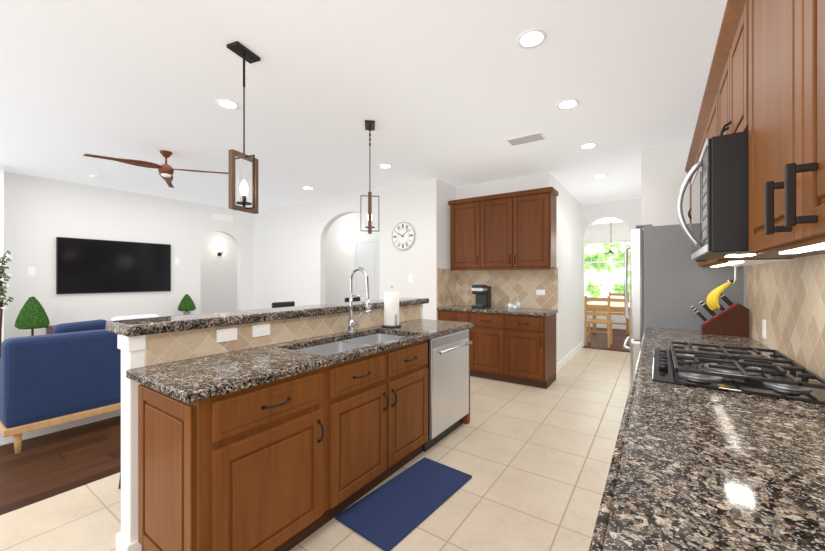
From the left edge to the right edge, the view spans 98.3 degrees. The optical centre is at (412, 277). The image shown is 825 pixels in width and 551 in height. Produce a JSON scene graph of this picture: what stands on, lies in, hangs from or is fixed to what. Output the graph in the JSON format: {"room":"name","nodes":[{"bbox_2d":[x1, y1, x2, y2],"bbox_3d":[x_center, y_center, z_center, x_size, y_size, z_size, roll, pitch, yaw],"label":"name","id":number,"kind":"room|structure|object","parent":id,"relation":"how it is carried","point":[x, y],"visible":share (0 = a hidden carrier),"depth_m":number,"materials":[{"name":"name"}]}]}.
{"room":"kitchen","nodes":[
{"label":"kitchen","id":0,"kind":"room"},
{"bbox_2d":[0,164,3,343],"bbox_3d":[-5.919,-0.030,3.570,0.400,2.740,2.380,0,0,35],"label":"wall","id":1,"kind":"structure","parent":0,"point":[1,210],"depth_m":4.43,"materials":[{"name":"white paint"}]},
{"bbox_2d":[0,415,120,514],"bbox_3d":[-3.697,1.370,5.259,5.950,0.060,7.920,0,0,35],"label":"floor","id":2,"kind":"structure","parent":0,"point":[40,468],"depth_m":2.59,"materials":[{"name":"brown wood"}]},
{"bbox_2d":[0,251,13,357],"bbox_3d":[-4.909,0.457,4.227,0.320,1.767,0.310,0,0,35],"label":"olive","id":3,"kind":"object","parent":2,"relation":"on","point":[2,282],"visible":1,"depth_m":4.26,"materials":[{"name":"green plastic"}]},
{"bbox_2d":[14,296,49,335],"bbox_3d":[-4.955,0.793,4.655,0.320,1.094,0.320,0,0,35],"label":"topiary","id":4,"kind":"object","parent":2,"relation":"on","point":[32,315],"visible":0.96,"depth_m":4.58,"materials":[{"name":"green plant"}]},
{"bbox_2d":[0,409,120,445],"bbox_3d":[-3.420,1.334,4.292,1.900,0.012,3.800,0,0,35],"label":"living room rug","id":5,"kind":"object","parent":2,"relation":"on","point":[51,429],"depth_m":3.17,"materials":[{"name":"grey carpet"}]},
{"bbox_2d":[0,314,159,453],"bbox_3d":[-2.759,0.855,3.789,0.920,0.969,2.200,0,0,35],"label":"sofa","id":6,"kind":"object","parent":2,"relation":"on","point":[65,372],"visible":0.42,"depth_m":2.88,"materials":[{"name":"blue fabric"}]},
{"bbox_2d":[46,314,191,333],"bbox_3d":[-4.408,1.010,5.699,0.473,0.660,1.960,0,0,35],"label":"tv console","id":7,"kind":"object","parent":2,"relation":"on","point":[49,329],"depth_m":4.95,"materials":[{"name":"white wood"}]},
{"bbox_2d":[178,294,195,314],"bbox_3d":[-3.999,0.485,6.328,0.280,0.386,0.280,0,0,35],"label":"topiary","id":8,"kind":"object","parent":7,"relation":"on","point":[187,304],"visible":0.98,"depth_m":6.26,"materials":[{"name":"green plant"}]},
{"bbox_2d":[4,171,253,339],"bbox_3d":[-5.122,-0.030,5.189,0.120,2.740,6.190,0,0,35],"label":"wall","id":9,"kind":"structure","parent":0,"point":[41,214],"depth_m":5.52,"materials":[{"name":"white paint"}]},
{"bbox_2d":[28,267,34,275],"bbox_3d":[-5.236,-0.080,4.909,0.009,0.115,0.070,0,0,35],"label":"light switch","id":10,"kind":"object","parent":9,"relation":"attached to","point":[31,271],"visible":1,"depth_m":4.90,"materials":[{"name":"white plastic"}]},
{"bbox_2d":[56,237,170,293],"bbox_3d":[-4.674,-0.170,5.694,0.043,0.820,1.450,0,0,35],"label":"wall-mounted tv","id":11,"kind":"object","parent":9,"relation":"attached to","point":[84,266],"visible":0.96,"depth_m":5.58,"materials":[{"name":"black plastic"}]},
{"bbox_2d":[213,213,232,221],"bbox_3d":[-3.751,-1.180,7.068,0.010,0.120,0.400,0,0,35],"label":"return air vent","id":12,"kind":"object","parent":9,"relation":"attached to","point":[220,217],"visible":1,"depth_m":7.05,"materials":[{"name":"white"}]},
{"bbox_2d":[200,232,236,313],"bbox_3d":[-5.124,-0.030,8.011,0.120,2.740,2.600,0,0,35],"label":"wall","id":13,"kind":"structure","parent":0,"point":[218,283],"depth_m":8.56,"materials":[{"name":"white paint"}]},
{"bbox_2d":[217,245,225,255],"bbox_3d":[-4.556,-0.637,8.531,0.225,0.255,0.170,0,0,35],"label":"wall lamp","id":14,"kind":"object","parent":13,"relation":"attached to","point":[222,247],"visible":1,"depth_m":8.50,"materials":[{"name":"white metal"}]},
{"bbox_2d":[0,348,629,550],"bbox_3d":[0.658,1.370,3.054,3.725,0.060,9.220,0,0,35],"label":"floor","id":15,"kind":"structure","parent":0,"point":[535,462],"depth_m":2.30,"materials":[{"name":"beige tile"}]},
{"bbox_2d":[272,301,294,307],"bbox_3d":[-1.033,0.783,3.197,0.426,1.116,0.422,0,0,35],"label":"bar stool","id":16,"kind":"object","parent":15,"relation":"on","point":[283,304],"visible":0.17,"depth_m":3.29,"materials":[{"name":"black plastic"}]},
{"bbox_2d":[106,301,473,550],"bbox_3d":[-0.432,0.804,2.542,0.848,1.070,2.500,0,0,35],"label":"kitchen island","id":17,"kind":"object","parent":15,"relation":"on","point":[274,440],"depth_m":1.67,"materials":[{"name":"brown wood"}]},
{"bbox_2d":[217,328,236,342],"bbox_3d":[-1.037,0.322,1.999,0.008,0.070,0.115,0,0,35],"label":"outlet","id":18,"kind":"object","parent":17,"relation":"attached to","point":[229,334],"visible":1,"depth_m":1.99,"materials":[{"name":"white plastic"}]},
{"bbox_2d":[252,324,269,336],"bbox_3d":[-0.918,0.322,2.172,0.008,0.070,0.115,0,0,35],"label":"outlet","id":19,"kind":"object","parent":17,"relation":"attached to","point":[261,330],"visible":1,"depth_m":2.16,"materials":[{"name":"white plastic"}]},
{"bbox_2d":[106,297,428,332],"bbox_3d":[-0.670,0.242,2.742,0.290,0.054,2.580,0,0,35],"label":"island countertop","id":20,"kind":"structure","parent":17,"relation":"on","point":[143,325],"depth_m":2.02,"materials":[{"name":"stone"}]},
{"bbox_2d":[347,267,371,332],"bbox_3d":[-0.387,0.170,2.690,0.239,0.498,0.104,0,0,35],"label":"faucet","id":21,"kind":"object","parent":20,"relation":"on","point":[352,323],"visible":1,"depth_m":2.70,"materials":[{"name":"silver metal"}]},
{"bbox_2d":[382,285,401,327],"bbox_3d":[-0.178,0.243,3.034,0.170,0.353,0.170,0,0,35],"label":"paper towel holder","id":22,"kind":"object","parent":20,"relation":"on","point":[391,309],"visible":1,"depth_m":2.98,"materials":[{"name":"white paper"}]},
{"bbox_2d":[295,334,404,355],"bbox_3d":[-0.373,0.556,2.423,0.438,0.190,0.958,0,0,35],"label":"sink basin","id":23,"kind":"object","parent":17,"relation":"in","point":[342,346],"visible":0.1,"depth_m":2.55,"materials":[{"name":"silver metal"}]},
{"bbox_2d":[423,329,471,451],"bbox_3d":[0.111,0.901,3.109,0.641,0.871,0.642,0,0,35],"label":"dishwasher","id":24,"kind":"object","parent":17,"relation":"in","point":[448,382],"visible":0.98,"depth_m":2.89,"materials":[{"name":"silver metal"}]},
{"bbox_2d":[345,297,359,301],"bbox_3d":[-0.517,0.783,3.947,0.426,1.116,0.422,0,0,35],"label":"bar stool","id":25,"kind":"object","parent":15,"relation":"on","point":[354,299],"visible":0.15,"depth_m":4.06,"materials":[{"name":"black plastic"}]},
{"bbox_2d":[335,457,471,550],"bbox_3d":[-0.016,1.331,2.183,0.400,0.016,0.840,0,0,39],"label":"kitchen mat","id":26,"kind":"object","parent":15,"relation":"on","point":[389,515],"visible":0.98,"depth_m":2.09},
{"bbox_2d":[437,305,557,388],"bbox_3d":[1.116,0.880,4.852,1.497,0.920,0.618,0,0,35],"label":"base cabinet","id":27,"kind":"object","parent":15,"relation":"on","point":[516,346],"visible":0.67,"depth_m":4.49,"materials":[{"name":"brown wood"}]},
{"bbox_2d":[471,285,490,307],"bbox_3d":[0.963,0.260,4.985,0.180,0.320,0.293,0,0,35],"label":"coffee maker","id":28,"kind":"object","parent":27,"relation":"on","point":[483,295],"visible":1,"depth_m":4.93,"materials":[{"name":"black plastic"}]},
{"bbox_2d":[508,296,520,308],"bbox_3d":[1.350,0.332,4.766,0.165,0.175,0.165,0,0,35],"label":"glass jars","id":29,"kind":"object","parent":27,"relation":"on","point":[516,306],"visible":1,"depth_m":4.76,"materials":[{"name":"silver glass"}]},
{"bbox_2d":[623,224,743,384],"bbox_3d":[2.429,0.444,3.302,0.807,1.793,0.910,0,0,35],"label":"refrigerator","id":30,"kind":"object","parent":15,"relation":"on","point":[671,282],"visible":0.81,"depth_m":2.97,"materials":[{"name":"grey metal"}]},
{"bbox_2d":[589,327,824,550],"bbox_3d":[0.763,0.880,0.709,0.634,0.920,5.227,0,0,35],"label":"countertop","id":31,"kind":"structure","parent":15,"relation":"on","point":[691,468],"depth_m":0.78,"materials":[{"name":"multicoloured stone"}]},
{"bbox_2d":[690,293,748,336],"bbox_3d":[2.268,0.264,2.652,0.325,0.312,0.125,0,0,35],"label":"knife block","id":32,"kind":"object","parent":31,"relation":"on","point":[733,320],"visible":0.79,"depth_m":2.58,"materials":[{"name":"brown wood"}]},
{"bbox_2d":[652,341,824,404],"bbox_3d":[1.398,0.389,1.606,0.525,0.062,0.756,0,0,35],"label":"cooktop","id":33,"kind":"object","parent":31,"relation":"in","point":[765,376],"visible":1,"depth_m":1.44,"materials":[{"name":"black metal"}]},
{"bbox_2d":[254,180,428,318],"bbox_3d":[-1.590,-0.030,6.444,4.520,2.740,0.120,0,0,35],"label":"wall","id":34,"kind":"structure","parent":0,"point":[289,252],"depth_m":6.45,"materials":[{"name":"white paint"}]},
{"bbox_2d":[392,222,415,250],"bbox_3d":[-0.141,-0.620,5.356,0.430,0.430,0.031,0,0,35],"label":"wall clock","id":35,"kind":"object","parent":34,"relation":"attached to","point":[403,236],"visible":1,"depth_m":5.34,"materials":[{"name":"grey"}]},
{"bbox_2d":[409,275,412,282],"bbox_3d":[-0.028,0.020,5.292,0.070,0.115,0.009,0,0,35],"label":"light switch","id":36,"kind":"object","parent":34,"relation":"attached to","point":[410,278],"visible":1,"depth_m":5.28,"materials":[{"name":"white plastic"}]},
{"bbox_2d":[325,212,379,303],"bbox_3d":[-1.105,-0.030,7.263,3.150,2.740,0.120,0,0,35],"label":"wall","id":37,"kind":"structure","parent":0,"point":[344,232],"depth_m":7.43,"materials":[{"name":"white paint"}]},
{"bbox_2d":[354,238,379,300],"bbox_3d":[-0.901,0.290,6.996,0.710,2.100,0.085,0,0,35],"label":"pantry door","id":38,"kind":"structure","parent":37,"relation":"in","point":[367,255],"depth_m":6.99,"materials":[{"name":"white paint"}]},
{"bbox_2d":[0,0,726,225],"bbox_3d":[-0.367,-1.450,5.822,10.800,0.100,12.620,0,0,35],"label":"ceiling","id":39,"kind":"structure","parent":0,"point":[456,93],"depth_m":2.69,"materials":[{"name":"white paint"}]},
{"bbox_2d":[89,175,100,178],"bbox_3d":[-4.380,-1.385,4.927,0.120,0.030,0.118,0,0,35],"label":"smoke detector","id":40,"kind":"object","parent":39,"relation":"attached to","point":[95,177],"visible":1,"depth_m":4.90,"materials":[{"name":"white plastic"}]},
{"bbox_2d":[83,150,227,187],"bbox_3d":[-2.848,-1.262,3.875,1.243,0.274,1.124,0,0,35],"label":"ceiling fan","id":41,"kind":"object","parent":39,"relation":"hanging from","point":[166,171],"visible":0.98,"depth_m":3.93,"materials":[{"name":"brown wood"}]},
{"bbox_2d":[216,99,239,109],"bbox_3d":[-1.490,-1.397,2.881,0.170,0.005,0.170,0,0,35],"label":"recessed light","id":42,"kind":"object","parent":39,"relation":"in","point":[228,104],"visible":1,"depth_m":2.88,"materials":[{"name":"white"}]},
{"bbox_2d":[226,41,260,213],"bbox_3d":[-1.042,-0.905,2.209,0.168,0.990,0.201,0,0,35],"label":"pendant light","id":43,"kind":"object","parent":39,"relation":"hanging from","point":[243,52],"visible":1,"depth_m":2.19,"materials":[{"name":"brown wood"}]},
{"bbox_2d":[361,120,378,233],"bbox_3d":[-0.389,-0.905,3.265,0.184,0.990,0.192,0,0,35],"label":"pendant light","id":44,"kind":"object","parent":39,"relation":"hanging from","point":[370,125],"visible":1,"depth_m":3.23,"materials":[{"name":"brown metal"}]},
{"bbox_2d":[379,164,391,167],"bbox_3d":[-0.342,-1.397,4.482,0.170,0.005,0.170,0,0,35],"label":"recessed light","id":45,"kind":"object","parent":39,"relation":"in","point":[385,166],"visible":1,"depth_m":4.49,"materials":[{"name":"white"}]},
{"bbox_2d":[505,132,546,145],"bbox_3d":[1.144,-1.394,3.606,0.360,0.012,0.200,0,0,35],"label":"ceiling vent","id":46,"kind":"object","parent":39,"relation":"in","point":[529,138],"visible":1,"depth_m":3.59,"materials":[{"name":"white metal"}]},
{"bbox_2d":[517,29,546,48],"bbox_3d":[0.698,-1.397,2.093,0.170,0.005,0.170,0,0,35],"label":"recessed light","id":47,"kind":"object","parent":39,"relation":"in","point":[531,38],"visible":1,"depth_m":2.08,"materials":[{"name":"white"}]},
{"bbox_2d":[556,99,578,109],"bbox_3d":[1.256,-1.397,2.886,0.170,0.005,0.170,0,0,35],"label":"recessed light","id":48,"kind":"object","parent":39,"relation":"in","point":[568,104],"visible":1,"depth_m":2.88,"materials":[{"name":"white plastic"}]},
{"bbox_2d":[580,143,596,148],"bbox_3d":[1.871,-1.397,3.799,0.170,0.005,0.170,0,0,35],"label":"recessed light","id":49,"kind":"object","parent":39,"relation":"in","point":[588,146],"visible":1,"depth_m":3.80,"materials":[{"name":"white"}]},
{"bbox_2d":[593,174,606,177],"bbox_3d":[2.583,-1.397,4.923,0.170,0.005,0.170,0,0,35],"label":"recessed light","id":50,"kind":"object","parent":39,"relation":"in","point":[600,176],"visible":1,"depth_m":4.93,"materials":[{"name":"white"}]},
{"bbox_2d":[599,248,624,253],"bbox_3d":[4.386,-0.957,7.846,0.498,0.885,0.518,0,0,35],"label":"dining chandelier","id":51,"kind":"object","parent":39,"relation":"hanging from","point":[602,250],"visible":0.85,"depth_m":7.82,"materials":[{"name":"grey metal"}]},
{"bbox_2d":[429,178,455,319],"bbox_3d":[0.458,-0.030,5.327,0.120,2.740,0.600,0,0,35],"label":"wall","id":52,"kind":"structure","parent":0,"point":[441,194],"depth_m":5.10,"materials":[{"name":"white paint"}]},
{"bbox_2d":[456,174,538,199],"bbox_3d":[1.181,-0.030,5.267,1.380,2.740,0.120,0,0,35],"label":"wall","id":53,"kind":"structure","parent":0,"point":[503,186],"depth_m":5.15,"materials":[{"name":"white paint"}]},
{"bbox_2d":[437,268,557,308],"bbox_3d":[1.131,0.145,4.877,1.500,0.550,0.580,0,0,35],"label":"backsplash","id":54,"kind":"structure","parent":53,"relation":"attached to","point":[454,287],"depth_m":5.09,"materials":[{"name":"tile"}]},
{"bbox_2d":[536,290,544,294],"bbox_3d":[1.725,0.200,4.805,0.115,0.070,0.008,0,0,35],"label":"outlet","id":55,"kind":"object","parent":54,"relation":"attached to","point":[540,292],"visible":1,"depth_m":4.80,"materials":[{"name":"white plastic"}]},
{"bbox_2d":[448,187,558,270],"bbox_3d":[1.210,-0.615,4.953,1.477,1.030,0.360,0,0,35],"label":"upper cabinet","id":56,"kind":"object","parent":53,"relation":"attached to","point":[516,230],"visible":1,"depth_m":4.76,"materials":[{"name":"brown wood"}]},
{"bbox_2d":[539,172,581,363],"bbox_3d":[2.487,-0.030,5.844,0.120,2.740,2.550,0,0,35],"label":"wall","id":57,"kind":"structure","parent":0,"point":[568,264],"depth_m":5.75,"materials":[{"name":"white paint"}]},
{"bbox_2d":[556,342,582,375],"bbox_3d":[2.549,1.290,5.793,0.040,0.100,2.564,0,0,34],"label":"baseboard","id":58,"kind":"structure","parent":57,"relation":"attached to","point":[566,359],"depth_m":5.75,"materials":[{"name":"white"}]},
{"bbox_2d":[585,223,629,328],"bbox_3d":[5.691,-0.030,9.163,4.600,2.740,0.150,0,0,35],"label":"wall","id":59,"kind":"structure","parent":0,"point":[608,232],"depth_m":9.41,"materials":[{"name":"white paint"}]},
{"bbox_2d":[585,240,629,299],"bbox_3d":[5.523,-0.185,9.272,2.400,1.550,0.060,0,0,35],"label":"window","id":60,"kind":"structure","parent":59,"relation":"in","point":[625,246],"depth_m":9.49,"materials":[{"name":"white"}]},
{"bbox_2d":[587,327,629,349],"bbox_3d":[4.799,1.370,7.865,4.600,0.060,3.400,0,0,35],"label":"floor","id":61,"kind":"structure","parent":0,"point":[619,337],"depth_m":7.84,"materials":[{"name":"brown wood"}]},
{"bbox_2d":[585,296,612,347],"bbox_3d":[3.692,0.850,7.085,0.460,0.980,0.460,0,0,35],"label":"dining chair","id":62,"kind":"object","parent":61,"relation":"on","point":[602,321],"visible":0.96,"depth_m":6.96,"materials":[{"name":"brown wood"}]},
{"bbox_2d":[582,345,629,352],"bbox_3d":[3.723,1.334,6.609,1.050,0.012,0.210,0,0,35],"label":"threshold","id":63,"kind":"object","parent":61,"relation":"on","point":[605,348],"depth_m":6.68,"materials":[{"name":"brown wood"}]},
{"bbox_2d":[587,301,630,345],"bbox_3d":[4.369,0.960,7.857,1.000,0.760,1.600,0,0,35],"label":"dining table","id":64,"kind":"object","parent":61,"relation":"on","point":[618,307],"visible":0.23,"depth_m":7.39,"materials":[{"name":"brown wood"}]},
{"bbox_2d":[607,292,628,333],"bbox_3d":[5.022,0.850,8.719,0.460,0.980,0.460,0,0,35],"label":"dining chair","id":65,"kind":"object","parent":61,"relation":"on","point":[617,313],"visible":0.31,"depth_m":8.75,"materials":[{"name":"brown wood"}]},
{"bbox_2d":[582,198,640,345],"bbox_3d":[3.734,-0.030,6.625,1.050,2.740,0.150,0,0,35],"label":"wall","id":66,"kind":"structure","parent":0,"point":[628,212],"depth_m":6.65,"materials":[{"name":"white paint"}]},
{"bbox_2d":[641,141,691,230],"bbox_3d":[2.835,-0.030,3.767,0.705,2.740,0.120,0,0,35],"label":"wall","id":67,"kind":"structure","parent":0,"point":[664,174],"depth_m":3.80,"materials":[{"name":"white paint"}]},
{"bbox_2d":[744,266,768,347],"bbox_3d":[1.371,-0.030,0.908,0.120,2.740,6.490,0,0,35],"label":"wall","id":68,"kind":"structure","parent":0,"point":[744,294],"depth_m":2.77,"materials":[{"name":"white paint"}]},
{"bbox_2d":[689,156,692,223],"bbox_3d":[2.654,-0.795,3.141,0.289,0.610,0.935,0,0,35],"label":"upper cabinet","id":69,"kind":"object","parent":68,"relation":"attached to","point":[690,157],"depth_m":3.41,"materials":[{"name":"brown wood"}]},
{"bbox_2d":[713,0,740,136],"bbox_3d":[1.534,-0.818,1.512,0.289,0.565,0.762,0,0,35],"label":"upper cabinet","id":70,"kind":"object","parent":68,"relation":"attached to","point":[727,74],"depth_m":1.57,"materials":[{"name":"brown wood"}]},
{"bbox_2d":[676,131,824,259],"bbox_3d":[1.453,-0.310,1.567,0.485,0.436,0.752,0,0,35],"label":"over-the-range microwave","id":71,"kind":"object","parent":70,"relation":"attached to","point":[719,172],"visible":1,"depth_m":1.33,"materials":[{"name":"black plastic"}]},
{"bbox_2d":[693,80,792,267],"bbox_3d":[2.088,-0.595,2.317,0.289,1.010,1.193,0,0,35],"label":"upper cabinet","id":72,"kind":"object","parent":68,"relation":"attached to","point":[705,129],"depth_m":2.25,"materials":[{"name":"brown wood"}]},
{"bbox_2d":[706,265,738,310],"bbox_3d":[2.171,0.078,2.500,0.172,0.330,0.132,0,0,35],"label":"banana","id":73,"kind":"object","parent":72,"relation":"hanging from","point":[712,301],"visible":1,"depth_m":2.48,"materials":[{"name":"yellow food"}]},
{"bbox_2d":[741,0,824,255],"bbox_3d":[0.980,-0.595,0.705,0.289,1.010,1.195,0,0,35],"label":"upper cabinet","id":74,"kind":"object","parent":68,"relation":"attached to","point":[765,86],"depth_m":0.89,"materials":[{"name":"brown wood"}]},
{"bbox_2d":[745,254,824,378],"bbox_3d":[1.038,0.155,0.537,0.008,0.530,5.260,0,0,35],"label":"backsplash","id":75,"kind":"structure","parent":68,"relation":"attached to","point":[785,300],"depth_m":1.77,"materials":[{"name":"tile"}]},
{"bbox_2d":[762,319,765,338],"bbox_3d":[2.180,0.320,2.215,0.008,0.115,0.070,0,0,35],"label":"outlet","id":76,"kind":"object","parent":75,"relation":"attached to","point":[763,328],"visible":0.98,"depth_m":2.20,"materials":[{"name":"white plastic"}]},
{"label":"outside","id":77,"kind":"structure","parent":0,"visible":0},
{"bbox_2d":[585,242,629,297],"bbox_3d":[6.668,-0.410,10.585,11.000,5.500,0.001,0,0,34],"label":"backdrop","id":78,"kind":"structure","parent":77,"point":[599,285],"depth_m":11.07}
]}

